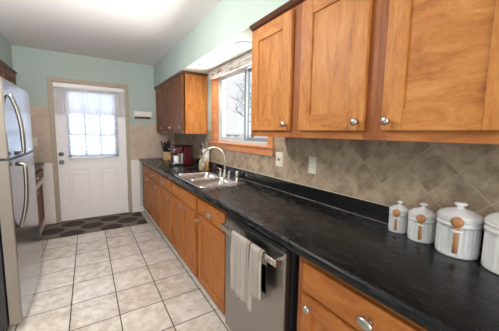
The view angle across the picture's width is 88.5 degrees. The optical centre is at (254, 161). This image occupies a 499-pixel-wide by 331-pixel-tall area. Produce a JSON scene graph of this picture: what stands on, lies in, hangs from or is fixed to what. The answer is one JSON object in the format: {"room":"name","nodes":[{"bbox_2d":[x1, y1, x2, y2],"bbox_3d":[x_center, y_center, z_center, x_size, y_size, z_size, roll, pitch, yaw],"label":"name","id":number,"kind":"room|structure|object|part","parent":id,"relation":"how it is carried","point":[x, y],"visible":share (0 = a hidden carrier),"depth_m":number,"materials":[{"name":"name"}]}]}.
{"room":"kitchen","nodes":[
{"label":"kitchen","id":0,"kind":"room"},
{"bbox_2d":[11,45,155,210],"bbox_3d":[-2.475,-0.336,3.993,2.420,2.464,0.100,-3,7,-33],"label":"wall","id":1,"kind":"structure","parent":0,"point":[32,66],"depth_m":3.78,"materials":[{"name":"green paint"}]},
{"bbox_2d":[0,33,12,68],"bbox_3d":[-1.255,-0.953,0.120,0.320,0.358,7.556,-3,7,-33],"label":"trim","id":2,"kind":"structure","parent":1,"relation":"attached to","point":[5,46],"depth_m":3.10,"materials":[{"name":"green paint"}]},
{"bbox_2d":[32,138,37,145],"bbox_3d":[-3.052,-0.265,3.546,0.070,0.120,0.012,-3,7,-33],"label":"wall plate","id":3,"kind":"object","parent":1,"relation":"attached to","point":[34,140],"visible":0.75,"depth_m":3.55,"materials":[{"name":"beige plastic"}]},
{"bbox_2d":[30,105,51,162],"bbox_3d":[-3.180,-0.357,3.464,0.665,0.805,0.008,-3,7,-33],"label":"backsplash","id":4,"kind":"structure","parent":1,"relation":"attached to","point":[40,123],"depth_m":3.59,"materials":[{"name":"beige tile"}]},
{"bbox_2d":[40,163,55,218],"bbox_3d":[-3.195,0.443,3.552,0.665,0.805,0.006,-3,7,-33],"label":"trim","id":5,"kind":"structure","parent":1,"relation":"attached to","point":[48,184],"depth_m":3.69,"materials":[{"name":"white paint"}]},
{"bbox_2d":[46,76,132,222],"bbox_3d":[-2.489,-0.158,3.967,1.022,2.115,0.142,-3,7,-33],"label":"door","id":6,"kind":"structure","parent":1,"relation":"in","point":[93,187],"depth_m":3.96,"materials":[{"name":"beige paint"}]},
{"bbox_2d":[53,86,124,116],"bbox_3d":[-2.443,-0.879,3.835,0.920,0.391,0.045,-3,7,-33],"label":"valance curtain","id":7,"kind":"object","parent":6,"relation":"hanging from","point":[67,100],"visible":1,"depth_m":3.81,"materials":[{"name":"white fabric"}]},
{"bbox_3d":[-2.444,-1.054,3.822,0.920,0.012,0.029,-3,7,-33],"label":"curtain rod","id":8,"kind":"part","parent":7,"relation":"part of","materials":[{"name":"white plastic"}]},
{"bbox_2d":[66,115,119,158],"bbox_3d":[-2.454,-0.541,3.907,0.670,1.000,0.032,-3,7,-33],"label":"window blind","id":9,"kind":"object","parent":6,"relation":"attached to","point":[73,116],"visible":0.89,"depth_m":3.91,"materials":[{"name":"white plastic"}]},
{"bbox_3d":[-2.462,-0.053,3.960,0.670,0.020,0.024,-3,7,-33],"label":"rail","id":10,"kind":"part","parent":9,"relation":"part of","materials":[{"name":"white plastic"}]},
{"bbox_2d":[41,206,143,225],"bbox_3d":[-2.493,0.851,4.053,1.370,0.090,0.016,-3,7,-33],"label":"baseboard","id":11,"kind":"structure","parent":1,"relation":"attached to","point":[135,209],"depth_m":3.75,"materials":[{"name":"white paint"}]},
{"bbox_2d":[131,160,140,206],"bbox_3d":[-2.003,0.380,4.323,0.133,0.805,0.006,-3,7,-33],"label":"trim","id":12,"kind":"structure","parent":1,"relation":"attached to","point":[135,166],"depth_m":4.32,"materials":[{"name":"white paint"}]},
{"bbox_2d":[134,111,151,118],"bbox_3d":[-1.849,-0.760,4.244,0.270,0.125,0.074,-3,7,-33],"label":"key rack","id":13,"kind":"object","parent":1,"relation":"attached to","point":[137,114],"visible":1,"depth_m":4.22,"materials":[{"name":"white paint"}]},
{"bbox_3d":[-1.862,-0.720,4.267,0.250,0.035,0.008,-3,7,-33],"label":"hook rail","id":14,"kind":"part","parent":13,"relation":"part of","materials":[{"name":"brown wood"}]},
{"bbox_2d":[129,124,174,159],"bbox_3d":[-1.742,-0.326,4.407,0.725,0.590,0.008,-3,7,-33],"label":"backsplash","id":15,"kind":"structure","parent":1,"relation":"attached to","point":[145,142],"depth_m":4.35,"materials":[{"name":"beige tile"}]},
{"bbox_2d":[145,210,224,319],"bbox_3d":[-0.462,1.117,2.267,0.020,0.018,5.256,-3,7,-33],"label":"baseboard","id":16,"kind":"structure","parent":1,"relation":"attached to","point":[168,241],"depth_m":2.45,"materials":[{"name":"white paint"}]},
{"bbox_2d":[0,0,220,65],"bbox_3d":[-0.361,-1.228,0.670,2.640,0.100,7.756,-3,7,-33],"label":"ceiling","id":17,"kind":"structure","parent":0,"point":[132,31],"depth_m":2.67,"materials":[{"name":"paint"}]},
{"bbox_2d":[7,211,230,330],"bbox_3d":[-0.406,1.321,0.947,2.640,0.100,7.756,-3,7,-33],"label":"floor","id":18,"kind":"structure","parent":0,"point":[129,278],"depth_m":2.26,"materials":[{"name":"tile"}]},
{"bbox_2d":[0,77,41,330],"bbox_3d":[-2.062,0.282,1.886,0.732,1.705,0.890,-3,7,-33],"label":"refrigerator","id":19,"kind":"object","parent":18,"relation":"on","point":[20,248],"visible":1,"depth_m":1.73,"materials":[{"name":"silver metal"}]},
{"bbox_3d":[-1.832,-0.311,1.965,0.077,0.505,0.890,-3,7,-33],"label":"freezer door","id":20,"kind":"part","parent":19,"relation":"part of","materials":[{"name":"silver metal"}]},
{"bbox_3d":[-1.581,-0.242,1.705,0.075,0.406,0.032,-3,7,-33],"label":"handle","id":21,"kind":"part","parent":19,"relation":"part of","materials":[{"name":"silver metal"}]},
{"bbox_3d":[-1.846,0.510,2.055,0.077,1.113,0.890,-3,7,-33],"label":"fridge door","id":22,"kind":"part","parent":19,"relation":"part of","materials":[{"name":"silver metal"}]},
{"bbox_3d":[-1.589,0.232,1.757,0.075,0.456,0.032,-3,7,-33],"label":"handle","id":23,"kind":"part","parent":19,"relation":"part of","materials":[{"name":"silver metal"}]},
{"bbox_2d":[35,168,44,228],"bbox_3d":[-2.817,0.576,2.908,0.578,0.873,1.494,-3,7,-33],"label":"base cabinet","id":24,"kind":"object","parent":18,"relation":"on","point":[39,175],"visible":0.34,"depth_m":3.36,"materials":[{"name":"brown wood"}]},
{"bbox_2d":[34,162,43,171],"bbox_3d":[-2.811,0.122,2.852,0.573,0.039,1.506,-3,7,-33],"label":"countertop","id":25,"kind":"structure","parent":24,"relation":"on","point":[37,165],"depth_m":3.35,"materials":[{"name":"black laminate"}]},
{"bbox_3d":[-2.577,0.226,2.995,0.020,0.118,1.350,-3,7,-33],"label":"drawer","id":26,"kind":"part","parent":24,"relation":"part of","materials":[{"name":"brown wood"}]},
{"bbox_3d":[-2.784,0.583,3.308,0.020,0.525,0.675,-3,7,-33],"label":"door","id":27,"kind":"part","parent":24,"relation":"part of","materials":[{"name":"brown wood"}]},
{"bbox_2d":[40,212,146,240],"bbox_3d":[-2.311,0.925,3.773,1.265,0.010,0.635,-3,7,-33],"label":"door mat","id":28,"kind":"object","parent":18,"relation":"on","point":[56,230],"visible":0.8,"depth_m":3.71,"materials":[{"name":"grey fabric"}]},
{"bbox_2d":[142,163,150,214],"bbox_3d":[-1.512,0.456,4.221,0.607,0.873,0.693,-3,7,-33],"label":"base cabinet","id":29,"kind":"object","parent":18,"relation":"on","point":[146,177],"visible":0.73,"depth_m":4.00,"materials":[{"name":"brown wood"}]},
{"bbox_3d":[-1.695,0.136,4.002,0.020,0.120,0.525,-3,7,-33],"label":"drawer","id":30,"kind":"part","parent":29,"relation":"part of","materials":[{"name":"brown wood"}]},
{"bbox_2d":[149,168,159,226],"bbox_3d":[-1.160,0.521,3.682,0.607,0.873,0.598,-3,7,-33],"label":"base cabinet","id":31,"kind":"object","parent":18,"relation":"on","point":[154,180],"visible":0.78,"depth_m":3.50,"materials":[{"name":"brown wood"}]},
{"bbox_3d":[-1.371,0.196,3.506,0.020,0.120,0.535,-3,7,-33],"label":"drawer","id":32,"kind":"part","parent":31,"relation":"part of","materials":[{"name":"brown wood"}]},
{"bbox_2d":[159,173,173,244],"bbox_3d":[-0.833,0.581,3.182,0.607,0.873,0.598,-3,7,-33],"label":"base cabinet","id":33,"kind":"object","parent":18,"relation":"on","point":[166,202],"visible":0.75,"depth_m":3.00,"materials":[{"name":"brown wood"}]},
{"bbox_3d":[-1.045,0.256,3.006,0.020,0.120,0.535,-3,7,-33],"label":"drawer","id":34,"kind":"part","parent":33,"relation":"part of","materials":[{"name":"brown wood"}]},
{"bbox_2d":[172,181,198,277],"bbox_3d":[-0.465,0.648,2.620,0.604,0.873,0.748,-3,7,-33],"label":"base cabinet","id":35,"kind":"object","parent":18,"relation":"on","point":[185,202],"visible":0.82,"depth_m":2.40,"materials":[{"name":"brown wood"}]},
{"bbox_3d":[-0.781,0.668,2.631,0.020,0.570,0.344,-3,7,-33],"label":"door","id":36,"kind":"part","parent":35,"relation":"part of","materials":[{"name":"brown wood"}]},
{"bbox_3d":[-0.678,0.323,2.445,0.020,0.120,0.697,-3,7,-33],"label":"drawer","id":37,"kind":"part","parent":35,"relation":"part of","materials":[{"name":"brown wood"}]},
{"bbox_3d":[-0.588,0.704,2.337,0.020,0.570,0.343,-3,7,-33],"label":"door","id":38,"kind":"part","parent":35,"relation":"part of","materials":[{"name":"brown wood"}]},
{"bbox_2d":[139,153,498,330],"bbox_3d":[-0.258,0.182,2.270,0.600,0.132,5.266,-3,7,-33],"label":"countertop","id":39,"kind":"structure","parent":35,"relation":"on","point":[350,238],"depth_m":1.04,"materials":[{"name":"black stone"}]},
{"bbox_2d":[163,152,170,159],"bbox_3d":[-1.427,-0.086,4.171,0.110,0.134,0.100,-3,7,-33],"label":"knife block","id":40,"kind":"object","parent":39,"relation":"on","point":[166,155],"visible":0.83,"depth_m":4.13,"materials":[{"name":"brown wood"}]},
{"bbox_2d":[168,144,192,165],"bbox_3d":[-1.041,-0.088,3.583,0.301,0.280,0.246,-3,7,-33],"label":"coffee maker","id":41,"kind":"object","parent":39,"relation":"on","point":[185,151],"visible":0.92,"depth_m":3.51,"materials":[{"name":"red plastic"}]},
{"bbox_2d":[173,155,178,162],"bbox_3d":[-1.088,-0.028,3.560,0.080,0.100,0.080,-3,7,-33],"label":"mug","id":42,"kind":"object","parent":41,"relation":"on","point":[175,157],"visible":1,"depth_m":3.53,"materials":[{"name":"white ceramic"}]},
{"bbox_3d":[-1.013,-0.221,3.585,0.240,0.016,0.246,-3,7,-33],"label":"lid","id":43,"kind":"part","parent":41,"relation":"part of","materials":[{"name":"black plastic"}]},
{"bbox_3d":[-0.974,-0.084,3.627,0.130,0.265,0.240,-3,7,-33],"label":"water tank","id":44,"kind":"part","parent":41,"relation":"part of","materials":[{"name":"red plastic"}]},
{"bbox_2d":[198,156,203,170],"bbox_3d":[-0.646,0.023,3.098,0.060,0.177,0.054,-3,7,-33],"label":"soap bottle","id":45,"kind":"object","parent":39,"relation":"on","point":[200,160],"visible":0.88,"depth_m":3.08,"materials":[{"name":"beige plastic"}]},
{"bbox_2d":[203,142,209,168],"bbox_3d":[-0.607,-0.074,3.220,0.090,0.345,0.090,-3,7,-33],"label":"paper towel holder","id":46,"kind":"object","parent":39,"relation":"on","point":[207,152],"visible":0.57,"depth_m":3.19,"materials":[{"name":"white paper"}]},
{"bbox_2d":[204,157,208,170],"bbox_3d":[-0.570,0.036,3.065,0.060,0.162,0.056,-3,7,-33],"label":"soap bottle","id":47,"kind":"object","parent":39,"relation":"on","point":[206,161],"visible":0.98,"depth_m":3.05,"materials":[{"name":"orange plastic"}]},
{"bbox_2d":[175,172,245,187],"bbox_3d":[-0.467,0.255,2.570,0.466,0.175,0.778,-3,7,-33],"label":"sink","id":48,"kind":"object","parent":39,"relation":"in","point":[199,179],"visible":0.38,"depth_m":2.58,"materials":[{"name":"silver metal"}]},
{"bbox_2d":[234,171,238,180],"bbox_3d":[-0.168,0.139,2.464,0.048,0.090,0.048,-3,7,-33],"label":"sprayer","id":49,"kind":"object","parent":48,"relation":"on","point":[236,172],"visible":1,"depth_m":2.45,"materials":[{"name":"silver metal"}]},
{"bbox_2d":[212,161,215,170],"bbox_3d":[-0.477,0.059,3.056,0.048,0.120,0.048,-3,7,-33],"label":"soap bottle","id":50,"kind":"object","parent":39,"relation":"on","point":[214,164],"visible":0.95,"depth_m":3.04,"materials":[{"name":"black plastic"}]},
{"bbox_2d":[202,146,230,177],"bbox_3d":[-0.363,0.000,2.704,0.360,0.307,0.176,4,7,26],"label":"faucet","id":51,"kind":"object","parent":39,"relation":"on","point":[207,149],"visible":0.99,"depth_m":2.69,"materials":[{"name":"silver metal"}]},
{"bbox_3d":[-0.429,-0.031,2.700,0.257,0.247,0.022,1,6,4],"label":"spout","id":52,"kind":"part","parent":51,"relation":"part of","materials":[{"name":"silver metal"}]},
{"bbox_2d":[388,200,409,233],"bbox_3d":[0.694,0.264,1.235,0.094,0.148,0.088,0,6,-8],"label":"canister","id":53,"kind":"object","parent":39,"relation":"on","point":[402,220],"visible":0.81,"depth_m":1.21,"materials":[{"name":"white ceramic"}]},
{"bbox_2d":[393,209,400,229],"bbox_3d":[0.662,0.274,1.198,0.022,0.102,0.033,-3,7,-33],"label":"wooden spoon","id":54,"kind":"object","parent":53,"relation":"in","point":[396,212],"visible":1,"depth_m":1.19,"materials":[{"name":"brown wood"}]},
{"bbox_3d":[0.664,0.288,1.202,0.013,0.073,0.013,-3,7,-33],"label":"handle","id":55,"kind":"part","parent":54,"relation":"part of","materials":[{"name":"brown wood"}]},
{"bbox_2d":[393,209,400,215],"bbox_3d":[0.662,0.240,1.194,0.022,0.035,0.033,-3,7,-33],"label":"bowl","id":56,"kind":"object","parent":54,"relation":"on","point":[396,212],"depth_m":1.19,"materials":[{"name":"brown wood"}]},
{"bbox_3d":[0.698,0.212,1.230,0.087,0.044,0.087,-3,7,-33],"label":"lid","id":57,"kind":"part","parent":53,"relation":"part of","materials":[{"name":"white ceramic"}]},
{"bbox_2d":[407,202,436,243],"bbox_3d":[0.745,0.266,1.138,0.113,0.166,0.112,0,6,-8],"label":"canister","id":58,"kind":"object","parent":39,"relation":"on","point":[428,227],"visible":0.91,"depth_m":1.10,"materials":[{"name":"white ceramic"}]},
{"bbox_2d":[416,214,425,239],"bbox_3d":[0.706,0.280,1.089,0.024,0.111,0.035,-3,7,-33],"label":"wooden spoon","id":59,"kind":"object","parent":58,"relation":"in","point":[420,218],"visible":1,"depth_m":1.09,"materials":[{"name":"brown wood"}]},
{"bbox_3d":[0.708,0.296,1.093,0.014,0.080,0.015,-3,7,-33],"label":"handle","id":60,"kind":"part","parent":59,"relation":"part of","materials":[{"name":"brown wood"}]},
{"bbox_2d":[416,214,425,222],"bbox_3d":[0.707,0.244,1.085,0.024,0.038,0.035,-3,7,-33],"label":"bowl","id":61,"kind":"object","parent":59,"relation":"on","point":[420,218],"depth_m":1.08,"materials":[{"name":"brown wood"}]},
{"bbox_3d":[0.746,0.210,1.132,0.111,0.054,0.111,-3,7,-33],"label":"lid","id":62,"kind":"part","parent":58,"relation":"part of","materials":[{"name":"white ceramic"}]},
{"bbox_2d":[435,201,484,259],"bbox_3d":[0.806,0.262,1.011,0.148,0.204,0.148,1,6,-3],"label":"canister","id":63,"kind":"object","parent":39,"relation":"on","point":[470,234],"visible":0.98,"depth_m":0.96,"materials":[{"name":"white ceramic"}]},
{"bbox_2d":[450,217,463,253],"bbox_3d":[0.749,0.276,0.953,0.026,0.140,0.040,-3,7,-33],"label":"wooden spoon","id":64,"kind":"object","parent":63,"relation":"in","point":[456,222],"visible":1,"depth_m":0.95,"materials":[{"name":"brown wood"}]},
{"bbox_3d":[0.751,0.293,0.957,0.017,0.105,0.018,-3,7,-33],"label":"handle","id":65,"kind":"part","parent":64,"relation":"part of","materials":[{"name":"brown wood"}]},
{"bbox_2d":[450,217,463,227],"bbox_3d":[0.750,0.227,0.947,0.026,0.042,0.040,-3,7,-33],"label":"bowl","id":66,"kind":"object","parent":64,"relation":"on","point":[457,222],"depth_m":0.94,"materials":[{"name":"brown wood"}]},
{"bbox_3d":[0.807,0.188,1.003,0.148,0.056,0.148,-3,7,-33],"label":"lid","id":67,"kind":"part","parent":63,"relation":"part of","materials":[{"name":"white ceramic"}]},
{"bbox_2d":[481,212,498,274],"bbox_3d":[0.886,0.262,0.872,0.164,0.236,0.164,-1,6,-14],"label":"canister","id":68,"kind":"object","parent":39,"relation":"on","point":[490,249],"visible":1,"depth_m":0.88,"materials":[{"name":"white ceramic"}]},
{"bbox_3d":[0.888,0.180,0.863,0.164,0.070,0.164,-3,7,-33],"label":"lid","id":69,"kind":"part","parent":68,"relation":"part of","materials":[{"name":"white ceramic"}]},
{"bbox_2d":[195,196,226,314],"bbox_3d":[-0.110,0.714,2.074,0.607,0.873,0.558,-3,7,-33],"label":"base cabinet","id":70,"kind":"object","parent":18,"relation":"on","point":[211,238],"visible":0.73,"depth_m":1.90,"materials":[{"name":"brown wood"}]},
{"bbox_3d":[-0.325,0.388,1.903,0.020,0.120,0.497,-3,7,-33],"label":"drawer","id":71,"kind":"part","parent":70,"relation":"part of","materials":[{"name":"brown wood"}]},
{"bbox_3d":[-0.310,0.675,1.939,0.018,0.773,0.558,-3,7,-33],"label":"frame","id":72,"kind":"part","parent":70,"relation":"part of","materials":[{"name":"brown wood"}]},
{"bbox_2d":[221,213,299,330],"bbox_3d":[0.187,0.779,1.575,0.616,0.862,0.595,-3,7,-33],"label":"dishwasher","id":73,"kind":"object","parent":18,"relation":"on","point":[277,309],"visible":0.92,"depth_m":1.26,"materials":[{"name":"silver metal"}]},
{"bbox_2d":[230,230,266,312],"bbox_3d":[-0.046,0.585,1.345,0.045,0.356,0.316,-3,7,-33],"label":"dish towel","id":74,"kind":"object","parent":73,"relation":"hanging from","point":[247,267],"visible":1,"depth_m":1.32,"materials":[{"name":"white fabric"}]},
{"bbox_3d":[-0.039,0.428,1.375,0.050,0.030,0.553,-3,7,-33],"label":"handle","id":75,"kind":"part","parent":73,"relation":"part of","materials":[{"name":"silver metal"}]},
{"bbox_3d":[-0.004,0.373,1.402,0.035,0.020,0.591,-3,7,-33],"label":"control panel","id":76,"kind":"part","parent":73,"relation":"part of","materials":[{"name":"black plastic"}]},
{"bbox_2d":[297,256,426,330],"bbox_3d":[0.579,0.840,1.020,0.607,0.873,0.662,-3,7,-33],"label":"base cabinet","id":77,"kind":"object","parent":18,"relation":"on","point":[326,302],"visible":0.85,"depth_m":0.94,"materials":[{"name":"brown wood"}]},
{"bbox_3d":[0.214,0.602,1.040,0.032,0.033,0.033,-3,7,-33],"label":"knob","id":78,"kind":"part","parent":77,"relation":"part of","materials":[{"name":"silver metal"}]},
{"bbox_3d":[0.365,0.876,0.877,0.020,0.575,0.588,-3,7,-33],"label":"door","id":79,"kind":"part","parent":77,"relation":"part of","materials":[{"name":"brown wood"}]},
{"bbox_3d":[0.353,0.514,0.815,0.035,0.038,0.058,-3,7,-33],"label":"knob","id":80,"kind":"part","parent":77,"relation":"part of","materials":[{"name":"silver metal"}]},
{"bbox_2d":[207,74,271,156],"bbox_3d":[0.673,-0.010,1.492,0.120,2.464,7.756,-3,7,-33],"label":"wall","id":81,"kind":"structure","parent":0,"point":[208,76],"depth_m":3.25,"materials":[{"name":"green paint"}]},
{"bbox_2d":[154,70,207,133],"bbox_3d":[-1.161,-0.793,3.808,0.357,0.753,1.530,-3,7,-33],"label":"upper cabinet","id":82,"kind":"object","parent":81,"relation":"attached to","point":[181,99],"visible":1,"depth_m":3.25,"materials":[{"name":"brown wood"}]},
{"bbox_3d":[-1.502,-0.828,4.081,0.020,0.680,0.400,-3,7,-33],"label":"door","id":83,"kind":"part","parent":82,"relation":"part of","materials":[{"name":"brown wood"}]},
{"bbox_3d":[-1.249,-0.781,3.694,0.020,0.680,0.420,-3,7,-33],"label":"door","id":84,"kind":"part","parent":82,"relation":"part of","materials":[{"name":"brown wood"}]},
{"bbox_3d":[-1.264,-0.789,3.754,0.019,0.753,1.508,-3,7,-33],"label":"frame","id":85,"kind":"part","parent":82,"relation":"part of","materials":[{"name":"brown wood"}]},
{"bbox_3d":[-0.996,-0.735,3.307,0.020,0.680,0.410,-3,7,-33],"label":"door","id":86,"kind":"part","parent":82,"relation":"part of","materials":[{"name":"brown wood"}]},
{"bbox_3d":[-1.146,-1.152,3.774,0.337,0.030,1.530,-3,7,-33],"label":"crown molding","id":87,"kind":"part","parent":82,"relation":"part of","materials":[{"name":"brown wood"}]},
{"bbox_2d":[199,64,212,67],"bbox_3d":[-0.533,-1.049,2.821,0.156,0.010,0.156,-3,7,-33],"label":"recessed light","id":88,"kind":"object","parent":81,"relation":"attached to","point":[200,65],"visible":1,"depth_m":2.80,"materials":[{"name":"white plastic"}]},
{"bbox_2d":[153,0,288,86],"bbox_3d":[0.501,-1.046,1.255,0.335,0.358,7.556,-3,7,-33],"label":"soffit","id":89,"kind":"structure","parent":81,"relation":"attached to","point":[212,40],"depth_m":2.32,"materials":[{"name":"green paint"}]},
{"bbox_2d":[210,64,274,156],"bbox_3d":[-0.139,-0.561,2.663,0.145,0.920,1.300,-3,7,-33],"label":"window","id":90,"kind":"structure","parent":81,"relation":"in","point":[260,146],"depth_m":2.78,"materials":[{"name":"brown wood"}]},
{"bbox_2d":[209,51,251,79],"bbox_3d":[-0.188,-0.968,2.582,0.053,0.097,1.240,-3,7,-33],"label":"roman shade","id":91,"kind":"object","parent":90,"relation":"attached to","point":[245,60],"visible":0.52,"depth_m":2.60,"materials":[{"name":"beige fabric"}]},
{"bbox_3d":[-0.237,-0.596,2.848,0.025,0.719,0.582,-3,7,-33],"label":"sash","id":92,"kind":"part","parent":90,"relation":"part of","materials":[{"name":"plastic"}]},
{"bbox_3d":[-0.109,-0.575,2.675,0.080,0.779,1.074,-3,7,-33],"label":"frame","id":93,"kind":"part","parent":90,"relation":"part of","materials":[{"name":"plastic"}]},
{"bbox_3d":[0.052,-0.549,2.461,0.025,0.719,0.477,-3,7,-33],"label":"sash","id":94,"kind":"part","parent":90,"relation":"part of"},
{"bbox_2d":[234,41,251,47],"bbox_3d":[-0.088,-0.967,2.131,0.156,0.010,0.156,-3,7,-33],"label":"recessed light","id":95,"kind":"object","parent":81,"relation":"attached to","point":[241,44],"visible":0.98,"depth_m":2.12,"materials":[{"name":"white plastic"}]},
{"bbox_2d":[276,152,282,166],"bbox_3d":[0.199,-0.015,2.087,0.014,0.116,0.090,-3,7,-33],"label":"wall plate","id":96,"kind":"object","parent":81,"relation":"attached to","point":[279,155],"visible":1,"depth_m":2.08,"materials":[{"name":"beige plastic"}]},
{"bbox_2d":[308,157,316,173],"bbox_3d":[0.402,0.029,1.782,0.007,0.116,0.072,-3,7,-33],"label":"wall plate","id":97,"kind":"object","parent":81,"relation":"attached to","point":[312,160],"visible":1,"depth_m":1.78,"materials":[{"name":"beige plastic"}]},
{"bbox_2d":[310,160,313,169],"bbox_3d":[0.400,0.029,1.781,0.002,0.068,0.034,-3,7,-33],"label":"receptacle","id":98,"kind":"object","parent":97,"relation":"attached to","point":[311,161],"depth_m":1.78,"materials":[{"name":"white plastic"}]},
{"bbox_2d":[249,0,382,139],"bbox_3d":[0.355,-0.514,1.487,0.357,0.753,0.976,-3,7,-33],"label":"upper cabinet","id":99,"kind":"object","parent":81,"relation":"attached to","point":[315,63],"visible":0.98,"depth_m":1.29,"materials":[{"name":"brown wood"}]},
{"bbox_3d":[0.100,-0.532,1.629,0.020,0.670,0.412,-3,7,-33],"label":"door","id":100,"kind":"part","parent":99,"relation":"part of","materials":[{"name":"brown wood"}]},
{"bbox_3d":[0.370,-0.874,1.453,0.337,0.030,0.976,-3,7,-33],"label":"crown molding","id":101,"kind":"part","parent":99,"relation":"part of","materials":[{"name":"brown wood"}]},
{"bbox_3d":[0.364,-0.484,1.224,0.020,0.670,0.396,-3,7,-33],"label":"door","id":102,"kind":"part","parent":99,"relation":"part of","materials":[{"name":"brown wood"}]},
{"bbox_3d":[0.430,-0.169,1.101,0.032,0.033,0.033,-3,7,-33],"label":"knob","id":103,"kind":"part","parent":99,"relation":"part of","materials":[{"name":"silver metal"}]},
{"bbox_2d":[174,130,498,229],"bbox_3d":[-0.007,-0.047,2.424,0.008,0.486,5.256,-3,7,-33],"label":"backsplash","id":104,"kind":"structure","parent":81,"relation":"attached to","point":[439,175],"depth_m":1.34,"materials":[{"name":"tile"}]},
{"bbox_2d":[374,0,498,143],"bbox_3d":[0.874,-0.419,0.693,0.357,0.753,0.972,-3,7,-33],"label":"upper cabinet","id":105,"kind":"object","parent":81,"relation":"attached to","point":[438,81],"visible":1,"depth_m":0.85,"materials":[{"name":"brown wood"}]},
{"bbox_3d":[0.505,-0.155,0.986,0.032,0.033,0.033,-3,7,-33],"label":"knob","id":106,"kind":"part","parent":105,"relation":"part of","materials":[{"name":"silver metal"}]},
{"bbox_3d":[-1.449,0.103,0.120,0.100,2.464,7.756,-3,7,-33],"label":"wall","id":107,"kind":"structure","parent":0,"visible":0},
{"bbox_2d":[0,59,16,84],"bbox_3d":[-2.638,-0.853,2.333,0.386,0.365,2.272,-3,7,-33],"label":"upper cabinet","id":108,"kind":"object","parent":107,"relation":"attached to","point":[6,72],"visible":0.32,"depth_m":2.98,"materials":[{"name":"brown wood"}]},
{"bbox_3d":[-2.675,-0.890,2.666,0.020,0.295,0.510,-3,7,-33],"label":"door","id":109,"kind":"part","parent":108,"relation":"part of","materials":[{"name":"brown wood"}]},
{"bbox_3d":[-2.643,-1.019,2.310,0.366,0.030,2.272,-3,7,-33],"label":"crown molding","id":110,"kind":"part","parent":108,"relation":"part of","materials":[{"name":"brown wood"}]},
{"bbox_3d":[-2.971,-0.944,3.120,0.020,0.295,0.500,-3,7,-33],"label":"door","id":111,"kind":"part","parent":108,"relation":"part of","materials":[{"name":"brown wood"}]},
{"label":"outside","id":112,"kind":"structure","parent":0,"visible":0},
{"bbox_2d":[94,134,266,153],"bbox_3d":[18.983,-7.616,83.505,119.500,1.700,200.000,-3,7,-33],"label":"snowy ground","id":113,"kind":"structure","parent":112,"point":[240,135],"depth_m":62.32,"materials":[{"name":"white snow"}]},
{"bbox_2d":[230,87,251,137],"bbox_3d":[0.720,-10.327,50.827,10.924,11.948,6.881,-4,8,-36],"label":"bare tree","id":114,"kind":"object","parent":113,"relation":"on","point":[237,99],"visible":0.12,"depth_m":49.69,"materials":[{"name":"grey plant"}]},
{"bbox_2d":[232,75,253,137],"bbox_3d":[0.913,-6.689,30.716,6.676,9.451,7.148,7,9,44],"label":"bare tree","id":115,"kind":"object","parent":113,"relation":"on","point":[236,108],"visible":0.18,"depth_m":30.84,"materials":[{"name":"grey plant"}]}
]}

